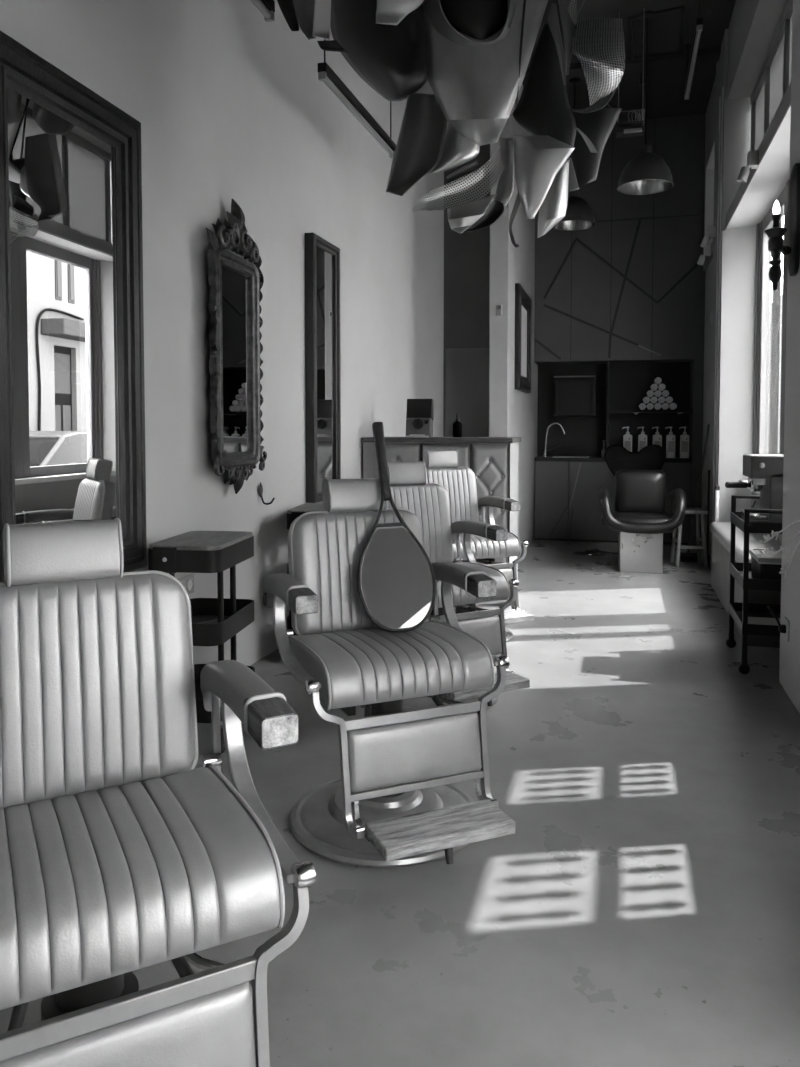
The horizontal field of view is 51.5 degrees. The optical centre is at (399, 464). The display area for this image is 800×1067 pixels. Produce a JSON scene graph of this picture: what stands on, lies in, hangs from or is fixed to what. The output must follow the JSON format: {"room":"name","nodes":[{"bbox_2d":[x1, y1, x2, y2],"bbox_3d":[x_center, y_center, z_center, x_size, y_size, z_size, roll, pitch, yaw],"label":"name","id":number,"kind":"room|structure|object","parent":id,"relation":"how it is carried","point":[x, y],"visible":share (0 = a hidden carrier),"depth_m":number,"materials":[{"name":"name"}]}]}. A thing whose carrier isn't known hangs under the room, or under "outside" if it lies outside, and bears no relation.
{"room":"salon","nodes":[
{"label":"salon","id":0,"kind":"room"},
{"bbox_2d":[0,0,443,665],"bbox_3d":[-1.113,-1.039,2.583,0.398,4.150,9.708,1,3,16],"label":"wall","id":1,"kind":"structure","parent":0,"point":[229,103],"depth_m":4.03,"materials":[{"name":"grey paint"}]},
{"bbox_2d":[0,30,146,581],"bbox_3d":[-1.059,-0.414,2.658,0.065,1.630,0.825,1,3,14],"label":"wall mirror","id":2,"kind":"object","parent":1,"relation":"attached to","point":[72,388],"visible":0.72,"depth_m":2.65,"materials":[{"name":"black wood"}]},
{"bbox_2d":[178,574,193,593],"bbox_3d":[-0.884,0.501,3.418,0.015,0.080,0.140,1,3,16],"label":"wall socket","id":3,"kind":"object","parent":1,"relation":"attached to","point":[187,581],"visible":0.62,"depth_m":3.44,"materials":[{"name":"paint"}]},
{"bbox_2d":[206,199,266,493],"bbox_3d":[-0.727,-0.523,3.736,0.057,1.320,0.561,1,3,13],"label":"ornate mirror","id":4,"kind":"object","parent":1,"relation":"attached to","point":[235,282],"visible":1,"depth_m":3.72,"materials":[{"name":"silver metal"}]},
{"bbox_2d":[259,482,274,504],"bbox_3d":[-0.657,0.143,4.094,0.079,0.114,0.025,-1,3,-17],"label":"coat hook","id":5,"kind":"object","parent":1,"relation":"attached to","point":[260,486],"visible":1,"depth_m":4.08,"materials":[{"name":"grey metal"}]},
{"bbox_2d":[305,232,340,502],"bbox_3d":[-0.443,-0.541,4.829,0.058,1.500,0.420,1,3,16],"label":"framed mirror","id":6,"kind":"object","parent":1,"relation":"attached to","point":[322,258],"visible":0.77,"depth_m":4.78,"materials":[{"name":"grey mirror"}]},
{"bbox_2d":[0,538,799,1066],"bbox_3d":[0.317,1.069,3.251,3.160,0.120,11.550,1,3,15],"label":"floor","id":7,"kind":"structure","parent":0,"point":[641,907],"depth_m":2.10,"materials":[{"name":"paint"}]},
{"bbox_2d":[0,518,315,1066],"bbox_3d":[-0.453,0.605,1.231,0.620,0.983,0.750,-1,3,-28],"label":"barber chair","id":8,"kind":"object","parent":7,"relation":"on","point":[119,856],"visible":1,"depth_m":1.30,"materials":[{"name":"grey leather"}]},
{"bbox_2d":[148,531,254,753],"bbox_3d":[-0.730,0.645,3.091,0.272,0.742,0.444,0,3,8],"label":"trolley","id":9,"kind":"object","parent":7,"relation":"on","point":[217,552],"visible":0.38,"depth_m":2.93,"materials":[{"name":"black metal"}]},
{"bbox_2d":[148,536,253,572],"bbox_3d":[-0.729,0.327,3.084,0.270,0.078,0.430,0,3,8],"label":"tray","id":10,"kind":"object","parent":9,"relation":"on","point":[181,554],"depth_m":2.88,"materials":[{"name":"black metal"}]},
{"bbox_2d":[194,619,224,623],"bbox_3d":[-0.705,0.593,3.038,0.046,0.037,0.172,2,4,45],"label":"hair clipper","id":11,"kind":"object","parent":9,"relation":"in","point":[214,621],"visible":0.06,"depth_m":3.04,"materials":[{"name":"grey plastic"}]},
{"bbox_2d":[190,598,253,645],"bbox_3d":[-0.729,0.582,3.095,0.270,0.077,0.430,0,3,8],"label":"tray","id":12,"kind":"object","parent":9,"relation":"on","point":[239,617],"depth_m":3.09,"materials":[{"name":"black metal"}]},
{"bbox_2d":[194,664,254,722],"bbox_3d":[-0.729,0.850,3.107,0.270,0.080,0.430,0,3,8],"label":"tray","id":13,"kind":"object","parent":9,"relation":"on","point":[203,716],"depth_m":2.90,"materials":[{"name":"metal"}]},
{"bbox_2d":[286,503,322,634],"bbox_3d":[-0.413,0.592,4.294,0.272,0.742,0.444,0,3,6],"label":"trolley","id":14,"kind":"object","parent":7,"relation":"on","point":[292,514],"visible":0.12,"depth_m":4.12,"materials":[{"name":"black metal"}]},
{"bbox_2d":[286,513,290,528],"bbox_3d":[-0.412,0.274,4.287,0.270,0.078,0.430,0,3,6],"label":"tray","id":15,"kind":"object","parent":14,"relation":"on","point":[288,515],"depth_m":4.10,"materials":[{"name":"black metal"}]},
{"bbox_2d":[287,616,296,634],"bbox_3d":[-0.412,0.798,4.310,0.270,0.080,0.430,0,3,6],"label":"tray","id":16,"kind":"object","parent":14,"relation":"on","point":[289,623],"depth_m":4.12,"materials":[{"name":"black metal"}]},
{"bbox_2d":[262,478,514,867],"bbox_3d":[-0.016,0.552,2.368,0.620,0.991,0.750,-1,3,-23],"label":"barber chair","id":17,"kind":"object","parent":7,"relation":"on","point":[394,803],"visible":0.84,"depth_m":2.29,"materials":[{"name":"grey leather"}]},
{"bbox_2d":[357,422,435,631],"bbox_3d":[-0.049,0.184,2.557,0.220,0.630,0.287,-2,4,-45],"label":"mirror","id":18,"kind":"object","parent":17,"relation":"on","point":[396,584],"visible":1,"depth_m":2.53,"materials":[{"name":"black mirror"}]},
{"bbox_2d":[361,437,520,604],"bbox_3d":[0.291,0.360,5.665,1.009,1.087,0.485,1,3,15],"label":"cabinet","id":19,"kind":"object","parent":7,"relation":"on","point":[493,461],"depth_m":5.39,"materials":[{"name":"paint"}]},
{"bbox_2d":[406,399,433,436],"bbox_3d":[0.127,-0.311,5.577,0.176,0.261,0.162,0,3,11],"label":"camera","id":20,"kind":"object","parent":19,"relation":"on","point":[420,412],"visible":0.98,"depth_m":5.57,"materials":[{"name":"grey plastic"}]},
{"bbox_2d":[361,437,520,442],"bbox_3d":[0.291,-0.167,5.641,1.009,0.032,0.485,1,3,15],"label":"countertop","id":21,"kind":"structure","parent":19,"relation":"on","point":[364,439],"depth_m":5.41,"materials":[{"name":"grey wood"}]},
{"bbox_2d":[453,413,461,436],"bbox_3d":[0.384,-0.260,5.543,0.062,0.162,0.062,1,3,15],"label":"bottle","id":22,"kind":"object","parent":19,"relation":"on","point":[457,426],"visible":0.96,"depth_m":5.52,"materials":[{"name":"black glass"}]},
{"bbox_2d":[387,461,529,711],"bbox_3d":[0.177,0.499,3.503,0.620,0.998,0.750,-1,3,-29],"label":"barber chair","id":23,"kind":"object","parent":7,"relation":"on","point":[429,502],"visible":0.36,"depth_m":3.66,"materials":[{"name":"grey leather"}]},
{"bbox_2d":[422,449,533,641],"bbox_3d":[0.373,0.440,4.538,0.620,1.025,0.750,-1,3,-25],"label":"barber chair","id":24,"kind":"object","parent":7,"relation":"on","point":[442,468],"visible":0.47,"depth_m":4.74,"materials":[{"name":"grey leather"}]},
{"bbox_2d":[535,461,568,540],"bbox_3d":[1.591,0.368,8.637,0.337,0.812,0.376,1,3,15],"label":"base cabinet","id":25,"kind":"object","parent":7,"relation":"on","point":[551,477],"visible":0.96,"depth_m":8.46,"materials":[{"name":"black paint"}]},
{"bbox_2d":[535,456,691,462],"bbox_3d":[2.161,-0.051,8.467,1.520,0.037,0.395,1,3,15],"label":"countertop","id":26,"kind":"structure","parent":25,"relation":"on","point":[539,458],"depth_m":8.34,"materials":[{"name":"black paint"}]},
{"bbox_2d":[543,422,565,456],"bbox_3d":[1.592,-0.253,8.575,0.236,0.357,0.048,1,3,28],"label":"tap","id":27,"kind":"object","parent":26,"relation":"on","point":[550,425],"visible":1,"depth_m":8.60,"materials":[{"name":"silver metal"}]},
{"bbox_2d":[553,456,589,457],"bbox_3d":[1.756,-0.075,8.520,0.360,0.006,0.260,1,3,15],"label":"sink","id":28,"kind":"object","parent":26,"relation":"in","point":[553,456],"visible":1,"depth_m":8.56,"materials":[{"name":"silver metal"}]},
{"bbox_2d":[601,440,605,457],"bbox_3d":[2.075,-0.158,8.452,0.048,0.178,0.048,1,3,15],"label":"soap dispenser","id":29,"kind":"object","parent":26,"relation":"on","point":[603,450],"visible":0.91,"depth_m":8.44,"materials":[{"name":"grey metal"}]},
{"bbox_2d":[622,427,631,451],"bbox_3d":[2.295,-0.224,8.390,0.098,0.313,0.062,1,3,17],"label":"pump bottle","id":30,"kind":"object","parent":26,"relation":"on","point":[627,438],"visible":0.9,"depth_m":8.36,"materials":[{"name":"grey plastic"}]},
{"bbox_2d":[637,427,646,450],"bbox_3d":[2.435,-0.222,8.352,0.098,0.313,0.062,1,3,14],"label":"pump bottle","id":31,"kind":"object","parent":26,"relation":"on","point":[642,438],"visible":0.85,"depth_m":8.33,"materials":[{"name":"grey plastic"}]},
{"bbox_2d":[652,427,661,446],"bbox_3d":[2.571,-0.220,8.316,0.098,0.313,0.062,0,3,11],"label":"pump bottle","id":32,"kind":"object","parent":26,"relation":"on","point":[657,439],"visible":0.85,"depth_m":8.29,"materials":[{"name":"grey plastic"}]},
{"bbox_2d":[665,427,674,457],"bbox_3d":[2.695,-0.219,8.283,0.098,0.313,0.062,1,3,14],"label":"pump bottle","id":33,"kind":"object","parent":26,"relation":"on","point":[670,439],"visible":0.98,"depth_m":8.26,"materials":[{"name":"grey plastic"}]},
{"bbox_2d":[679,427,688,457],"bbox_3d":[2.823,-0.217,8.249,0.098,0.313,0.062,1,3,16],"label":"pump bottle","id":34,"kind":"object","parent":26,"relation":"on","point":[684,439],"visible":0.99,"depth_m":8.22,"materials":[{"name":"grey plastic"}]},
{"bbox_2d":[568,461,618,542],"bbox_3d":[2.063,0.373,8.511,0.632,0.812,0.377,1,3,15],"label":"base cabinet","id":35,"kind":"object","parent":7,"relation":"on","point":[586,479],"visible":0.62,"depth_m":8.37,"materials":[{"name":"black paint"}]},
{"bbox_2d":[605,444,665,475],"bbox_3d":[2.026,0.331,7.213,0.500,1.010,0.418,1,3,12],"label":"basin","id":36,"kind":"object","parent":7,"relation":"on","point":[617,457],"visible":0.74,"depth_m":7.06,"materials":[{"name":"black ceramic"}]},
{"bbox_2d":[599,470,686,573],"bbox_3d":[1.939,0.456,6.683,0.665,0.805,0.558,1,3,13],"label":"chair","id":37,"kind":"object","parent":7,"relation":"on","point":[640,520],"visible":1,"depth_m":6.60,"materials":[{"name":"black leather"}]},
{"bbox_2d":[661,462,691,544],"bbox_3d":[2.634,0.380,8.362,0.539,0.812,0.370,1,3,15],"label":"base cabinet","id":38,"kind":"object","parent":7,"relation":"on","point":[677,474],"visible":0.25,"depth_m":8.14,"materials":[{"name":"black paint"}]},
{"bbox_2d":[670,508,707,567],"bbox_3d":[2.427,0.612,6.972,0.260,0.471,0.260,0,3,7],"label":"wooden stool","id":39,"kind":"object","parent":7,"relation":"on","point":[697,511],"visible":0.85,"depth_m":6.87,"materials":[{"name":"grey wood"}]},
{"bbox_2d":[680,424,709,562],"bbox_3d":[2.504,0.250,7.095,0.247,1.181,0.104,1,3,15],"label":"broom","id":40,"kind":"object","parent":7,"relation":"on","point":[684,557],"visible":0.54,"depth_m":7.10,"materials":[{"name":"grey wood"}]},
{"bbox_2d":[715,486,719,521],"bbox_3d":[2.356,0.521,6.179,0.036,0.720,0.035,1,3,15],"label":"pipe","id":41,"kind":"object","parent":7,"relation":"on","point":[717,488],"visible":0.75,"depth_m":6.16,"materials":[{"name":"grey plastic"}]},
{"bbox_2d":[710,522,781,647],"bbox_3d":[2.190,0.690,5.192,0.312,0.468,1.775,1,3,15],"label":"window bench","id":42,"kind":"object","parent":7,"relation":"on","point":[721,531],"visible":0.38,"depth_m":5.09,"materials":[{"name":"grey paint"}]},
{"bbox_2d":[710,522,781,562],"bbox_3d":[2.190,0.499,5.184,0.312,0.085,1.775,1,3,15],"label":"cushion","id":43,"kind":"object","parent":42,"relation":"on","point":[721,531],"depth_m":5.18,"materials":[{"name":"fabric"}]},
{"bbox_2d":[726,495,782,673],"bbox_3d":[1.840,0.573,4.050,0.400,0.799,0.508,1,3,15],"label":"cart","id":44,"kind":"object","parent":7,"relation":"on","point":[739,612],"visible":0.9,"depth_m":3.87,"materials":[{"name":"black metal"}]},
{"bbox_2d":[725,454,783,522],"bbox_3d":[1.808,0.127,4.087,0.400,0.345,0.309,1,3,15],"label":"coffee machine","id":45,"kind":"object","parent":44,"relation":"on","point":[764,472],"visible":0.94,"depth_m":3.97,"materials":[{"name":"grey metal"}]},
{"bbox_2d":[741,511,768,519],"bbox_3d":[1.757,0.254,4.115,0.090,0.020,0.260,1,3,15],"label":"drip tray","id":46,"kind":"object","parent":45,"relation":"on","point":[753,516],"depth_m":4.00,"materials":[{"name":"silver metal"}]},
{"bbox_2d":[729,562,780,590],"bbox_3d":[1.840,0.549,4.049,0.378,0.050,0.506,1,3,15],"label":"tray","id":47,"kind":"object","parent":44,"relation":"on","point":[746,581],"depth_m":3.85,"materials":[{"name":"black metal"}]},
{"bbox_2d":[729,602,780,636],"bbox_3d":[1.840,0.759,4.059,0.378,0.050,0.506,1,3,15],"label":"tray","id":48,"kind":"object","parent":44,"relation":"on","point":[735,608],"depth_m":4.18,"materials":[{"name":"black metal"}]},
{"bbox_2d":[730,511,781,533],"bbox_3d":[1.840,0.284,4.038,0.378,0.050,0.506,1,3,15],"label":"tray","id":49,"kind":"object","parent":44,"relation":"on","point":[745,526],"depth_m":3.84,"materials":[{"name":"black metal"}]},
{"bbox_2d":[748,617,779,625],"bbox_3d":[1.805,0.769,4.006,0.240,0.020,0.180,1,3,15],"label":"folded paper","id":50,"kind":"object","parent":44,"relation":"on","point":[751,620],"visible":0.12,"depth_m":4.02,"materials":[{"name":"grey paper"}]},
{"bbox_2d":[749,548,781,579],"bbox_3d":[1.844,0.500,3.984,0.280,0.140,0.320,1,3,15],"label":"storage box","id":51,"kind":"object","parent":44,"relation":"on","point":[764,567],"visible":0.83,"depth_m":3.87,"materials":[{"name":"black metal"}]},
{"bbox_2d":[443,144,489,436],"bbox_3d":[0.608,-1.234,7.062,0.453,4.150,0.150,1,3,15],"label":"wall niche","id":52,"kind":"object","parent":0,"point":[466,254],"visible":0.21,"depth_m":6.98,"materials":[{"name":"grey paint"}]},
{"bbox_2d":[445,348,488,436],"bbox_3d":[0.591,-0.067,7.029,0.423,1.820,0.020,1,3,15],"label":"door","id":53,"kind":"structure","parent":52,"relation":"attached to","point":[466,369],"depth_m":7.00,"materials":[{"name":"grey paint"}]},
{"bbox_2d":[489,84,537,557],"bbox_3d":[1.086,-1.261,7.684,0.150,4.150,2.400,1,3,15],"label":"wall column","id":54,"kind":"structure","parent":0,"point":[512,412],"depth_m":6.73,"materials":[{"name":"paint"}]},
{"bbox_2d":[496,304,501,315],"bbox_3d":[0.779,-1.210,6.516,0.044,0.090,0.022,1,3,15],"label":"thermostat","id":55,"kind":"object","parent":54,"relation":"attached to","point":[498,306],"visible":1,"depth_m":6.51,"materials":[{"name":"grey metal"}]},
{"bbox_2d":[514,283,531,392],"bbox_3d":[1.105,-1.083,7.334,0.070,0.875,0.900,1,3,15],"label":"framed picture","id":56,"kind":"object","parent":54,"relation":"attached to","point":[523,302],"visible":1,"depth_m":7.25,"materials":[{"name":"black wood"}]},
{"bbox_2d":[537,362,690,456],"bbox_3d":[2.209,-0.138,8.668,1.537,1.820,0.015,1,3,15],"label":"wall","id":57,"kind":"structure","parent":0,"point":[629,383],"depth_m":8.63,"materials":[{"name":"black paint"}]},
{"bbox_2d":[553,375,595,415],"bbox_3d":[1.817,-0.709,8.642,0.420,0.412,0.180,1,3,15],"label":"upper cabinet","id":58,"kind":"object","parent":57,"relation":"attached to","point":[573,395],"visible":1,"depth_m":8.57,"materials":[{"name":"black paint"}]},
{"bbox_2d":[609,410,691,413],"bbox_3d":[2.523,-0.526,8.398,0.791,0.036,0.302,1,3,15],"label":"shelf","id":59,"kind":"object","parent":57,"relation":"attached to","point":[610,411],"visible":1,"depth_m":8.29,"materials":[{"name":"black paint"}]},
{"bbox_2d":[534,114,705,364],"bbox_3d":[2.204,-2.203,8.380,1.630,2.330,0.400,1,3,15],"label":"wall","id":60,"kind":"structure","parent":0,"point":[674,328],"depth_m":8.16,"materials":[{"name":"grey paint"}]},
{"bbox_2d":[535,339,561,359],"bbox_3d":[1.498,-1.160,8.403,0.276,0.224,0.012,1,3,15],"label":"trim","id":61,"kind":"structure","parent":60,"relation":"attached to","point":[536,340],"depth_m":8.40,"materials":[{"name":"black"}]},
{"bbox_2d":[543,240,576,298],"bbox_3d":[1.605,-1.952,8.340,0.331,0.583,0.012,1,3,15],"label":"trim","id":62,"kind":"structure","parent":60,"relation":"attached to","point":[574,241],"depth_m":8.33,"materials":[{"name":"black"}]},
{"bbox_2d":[570,153,572,359],"bbox_3d":[1.717,-2.210,8.299,0.004,2.332,0.012,1,3,15],"label":"trim","id":63,"kind":"structure","parent":60,"relation":"attached to","point":[572,153],"depth_m":8.30,"materials":[{"name":"black paint"}]},
{"bbox_2d":[544,304,638,345],"bbox_3d":[1.903,-1.389,8.285,0.935,0.451,0.012,1,3,15],"label":"trim","id":64,"kind":"structure","parent":60,"relation":"attached to","point":[545,305],"depth_m":8.28,"materials":[{"name":"black"}]},
{"bbox_2d":[606,361,609,448],"bbox_3d":[2.126,-0.556,8.488,0.020,0.970,0.330,1,3,15],"label":"trim","id":65,"kind":"structure","parent":60,"relation":"attached to","point":[608,363],"depth_m":8.33,"materials":[{"name":"black paint"}]},
{"bbox_2d":[610,129,612,343],"bbox_3d":[2.089,-2.206,8.199,0.004,2.332,0.012,1,3,15],"label":"trim","id":66,"kind":"structure","parent":60,"relation":"attached to","point":[612,129],"depth_m":8.19,"materials":[{"name":"black paint"}]},
{"bbox_2d":[575,237,657,303],"bbox_3d":[2.135,-1.916,8.200,0.806,0.692,0.012,1,3,15],"label":"trim","id":67,"kind":"structure","parent":60,"relation":"attached to","point":[576,238],"depth_m":8.20,"materials":[{"name":"black"}]},
{"bbox_2d":[608,220,640,358],"bbox_3d":[2.214,-1.723,8.187,0.305,1.348,0.012,1,3,15],"label":"trim","id":68,"kind":"structure","parent":60,"relation":"attached to","point":[639,221],"depth_m":8.19,"materials":[{"name":"black"}]},
{"bbox_2d":[595,215,697,221],"bbox_3d":[2.131,-2.404,8.179,1.550,0.004,0.012,1,3,15],"label":"trim","id":69,"kind":"structure","parent":60,"relation":"attached to","point":[686,215],"depth_m":8.10,"materials":[{"name":"black paint"}]},
{"bbox_2d":[651,119,654,358],"bbox_3d":[2.470,-2.202,8.098,0.004,2.332,0.012,1,3,15],"label":"trim","id":70,"kind":"structure","parent":60,"relation":"attached to","point":[654,119],"depth_m":8.08,"materials":[{"name":"black paint"}]},
{"bbox_2d":[657,263,697,303],"bbox_3d":[2.703,-1.762,8.055,0.403,0.395,0.012,1,3,15],"label":"trim","id":71,"kind":"structure","parent":60,"relation":"attached to","point":[696,264],"depth_m":8.05,"materials":[{"name":"black"}]},
{"bbox_2d":[522,0,735,121],"bbox_3d":[0.384,-3.196,3.047,3.300,0.120,11.550,1,3,15],"label":"ceiling","id":72,"kind":"structure","parent":0,"point":[666,85],"depth_m":6.52,"materials":[{"name":"black paint"}]},
{"bbox_2d":[250,0,274,21],"bbox_3d":[-0.684,-2.440,2.741,0.060,1.371,1.185,1,3,16],"label":"tube light","id":73,"kind":"object","parent":72,"relation":"hanging from","point":[266,7],"visible":1,"depth_m":3.28,"materials":[{"name":"black metal"}]},
{"bbox_2d":[317,39,395,157],"bbox_3d":[-0.205,-2.514,4.422,0.061,1.371,1.175,1,3,16],"label":"tube light","id":74,"kind":"object","parent":72,"relation":"hanging from","point":[326,74],"visible":0.81,"depth_m":4.30,"materials":[{"name":"black metal"}]},
{"bbox_2d":[277,0,624,247],"bbox_3d":[0.352,-2.011,3.433,1.683,2.282,0.650,-1,3,-22],"label":"metal sculpture","id":75,"kind":"object","parent":72,"relation":"hanging from","point":[474,56],"visible":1,"depth_m":3.38,"materials":[{"name":"grey metal"}]},
{"bbox_2d":[553,78,595,230],"bbox_3d":[1.511,-2.696,7.197,0.382,1.240,0.382,1,3,15],"label":"pendant lamp","id":76,"kind":"object","parent":72,"relation":"hanging from","point":[579,215],"visible":0.76,"depth_m":7.13,"materials":[{"name":"black metal"}]},
{"bbox_2d":[589,8,644,137],"bbox_3d":[1.564,-2.819,6.016,0.409,0.892,0.154,1,3,21],"label":"cable tray","id":77,"kind":"object","parent":72,"relation":"hanging from","point":[632,128],"visible":0.94,"depth_m":5.96,"materials":[{"name":"grey metal"}]},
{"bbox_2d":[639,72,647,86],"bbox_3d":[2.060,-3.259,7.026,0.072,0.102,0.071,1,3,15],"label":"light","id":78,"kind":"object","parent":72,"relation":"attached to","point":[641,73],"visible":0.62,"depth_m":7.00,"materials":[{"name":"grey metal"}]},
{"bbox_2d":[617,11,673,194],"bbox_3d":[1.796,-2.647,6.056,0.402,1.240,0.402,1,3,15],"label":"pendant lamp","id":79,"kind":"object","parent":72,"relation":"hanging from","point":[646,173],"visible":0.97,"depth_m":6.01,"materials":[{"name":"black metal"}]},
{"bbox_2d":[628,5,684,60],"bbox_3d":[1.943,-3.247,6.287,0.395,0.024,0.781,1,3,18],"label":"frame","id":80,"kind":"object","parent":72,"relation":"attached to","point":[682,7],"visible":1,"depth_m":6.21,"materials":[{"name":"black metal"}]},
{"bbox_2d":[684,0,702,99],"bbox_3d":[2.116,-3.065,5.993,0.060,0.406,1.200,1,3,15],"label":"tube light","id":81,"kind":"object","parent":72,"relation":"hanging from","point":[694,47],"visible":1,"depth_m":5.91,"materials":[{"name":"black metal"}]},
{"bbox_2d":[701,0,790,566],"bbox_3d":[2.534,-1.188,5.995,0.340,4.150,4.920,1,3,15],"label":"wall","id":82,"kind":"structure","parent":0,"point":[753,25],"depth_m":6.27,"materials":[{"name":"grey paint"}]},
{"bbox_2d":[523,47,720,81],"bbox_3d":[1.788,-3.275,6.812,1.610,0.050,0.150,1,3,15],"label":"beam","id":83,"kind":"structure","parent":82,"relation":"attached to","point":[705,55],"depth_m":6.72,"materials":[{"name":"black metal"}]},
{"bbox_2d":[689,359,703,545],"bbox_3d":[2.947,-0.121,8.272,0.093,1.820,0.400,1,3,15],"label":"door frame","id":84,"kind":"structure","parent":82,"relation":"attached to","point":[697,365],"depth_m":8.08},
{"bbox_2d":[697,245,710,264],"bbox_3d":[2.685,-1.845,7.335,0.114,0.173,0.064,1,3,15],"label":"spotlight","id":85,"kind":"object","parent":82,"relation":"attached to","point":[707,251],"visible":0.93,"depth_m":7.31,"materials":[{"name":"grey plastic"}]},
{"bbox_2d":[700,225,715,247],"bbox_3d":[2.524,-1.862,6.807,0.114,0.173,0.064,1,3,15],"label":"spotlight","id":86,"kind":"object","parent":82,"relation":"attached to","point":[711,229],"visible":1,"depth_m":6.78,"materials":[{"name":"grey plastic"}]},
{"bbox_2d":[705,142,714,244],"bbox_3d":[2.896,-2.375,7.395,0.240,0.840,1.030,1,3,15],"label":"trim","id":87,"kind":"structure","parent":82,"relation":"attached to","point":[709,191],"depth_m":7.90,"materials":[{"name":"paint"}]},
{"bbox_2d":[712,86,723,521],"bbox_3d":[2.490,-1.010,6.506,0.010,3.750,0.210,1,3,15],"label":"trim","id":88,"kind":"structure","parent":82,"relation":"attached to","point":[723,86],"depth_m":6.45,"materials":[{"name":"grey paint"}]},
{"bbox_2d":[718,225,755,521],"bbox_3d":[2.585,-0.446,6.254,0.318,2.645,0.155,1,3,15],"label":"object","id":89,"kind":"structure","parent":82,"relation":"attached to","point":[738,244],"depth_m":6.25,"materials":[{"name":"paint"}]},
{"bbox_2d":[736,150,758,182],"bbox_3d":[2.007,-1.714,4.797,0.114,0.173,0.064,1,3,15],"label":"spotlight","id":90,"kind":"object","parent":82,"relation":"attached to","point":[752,156],"visible":1,"depth_m":4.78,"materials":[{"name":"grey metal"}]},
{"bbox_2d":[725,103,790,229],"bbox_3d":[2.218,-1.720,4.942,0.220,0.015,2.770,1,3,15],"label":"trim","id":91,"kind":"structure","parent":82,"relation":"attached to","point":[771,175],"depth_m":5.04,"materials":[{"name":"paint"}]},
{"bbox_2d":[739,179,788,494],"bbox_3d":[2.322,-0.752,4.946,0.200,1.931,2.750,1,3,15],"label":"window","id":92,"kind":"structure","parent":82,"relation":"in","point":[763,256],"depth_m":6.01,"materials":[{"name":"glass"}]},
{"bbox_2d":[750,0,792,150],"bbox_3d":[2.293,-2.255,4.888,0.060,0.860,2.750,1,3,15],"label":"window","id":93,"kind":"structure","parent":82,"relation":"in","point":[774,78],"depth_m":5.40,"materials":[{"name":"grey paint"}]},
{"bbox_2d":[779,0,799,713],"bbox_3d":[1.815,-1.072,3.343,0.360,4.150,0.580,1,3,15],"label":"wall pillar","id":94,"kind":"structure","parent":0,"point":[789,667],"depth_m":3.52,"materials":[{"name":"grey paint"}]},
{"bbox_2d":[756,520,799,577],"bbox_3d":[1.536,0.348,3.369,0.143,0.276,0.284,0,3,10],"label":"branch","id":95,"kind":"object","parent":94,"relation":"attached to","point":[767,537],"visible":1,"depth_m":3.41,"materials":[{"name":"white plant"}]},
{"bbox_2d":[764,163,799,290],"bbox_3d":[1.610,-0.984,3.447,0.246,0.535,0.104,-2,3,-38],"label":"wall sconce","id":96,"kind":"object","parent":94,"relation":"attached to","point":[775,234],"visible":1,"depth_m":3.41,"materials":[{"name":"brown metal"}]},
{"bbox_2d":[764,214,787,290],"bbox_3d":[1.543,-0.868,3.409,0.088,0.307,0.088,1,3,15],"label":"candle holder","id":97,"kind":"object","parent":96,"relation":"on","point":[775,234],"depth_m":3.39,"materials":[{"name":"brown metal"}]},
{"bbox_2d":[783,617,789,640],"bbox_3d":[1.665,0.710,3.575,0.010,0.090,0.080,1,3,15],"label":"power socket","id":98,"kind":"object","parent":94,"relation":"attached to","point":[786,621],"visible":0.96,"depth_m":3.55,"materials":[{"name":"grey paint"}]},
{"bbox_2d":[767,605,785,632],"bbox_3d":[1.727,0.693,3.860,0.062,0.121,0.622,1,3,19],"label":"plug","id":99,"kind":"object","parent":98,"relation":"attached to","point":[782,627],"visible":1,"depth_m":3.59,"materials":[{"name":"black plastic"}]},
{"label":"outside","id":100,"kind":"structure","parent":0,"visible":0},
{"bbox_3d":[11.051,0.594,21.937,7.940,0.100,72.000,1,3,15],"label":"road","id":101,"kind":"object","parent":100,"visible":0},
{"bbox_2d":[767,293,782,453],"bbox_3d":[15.599,-2.830,25.856,6.450,6.400,37.800,1,3,15],"label":"house","id":102,"kind":"structure","parent":101,"relation":"on","point":[782,293],"depth_m":30.67,"materials":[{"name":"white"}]},
{"bbox_2d":[769,219,781,453],"bbox_3d":[5.425,-1.925,11.986,0.440,5.800,0.418,1,3,15],"label":"window","id":103,"kind":"structure","parent":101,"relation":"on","point":[776,295],"depth_m":11.97,"materials":[{"name":"white"}]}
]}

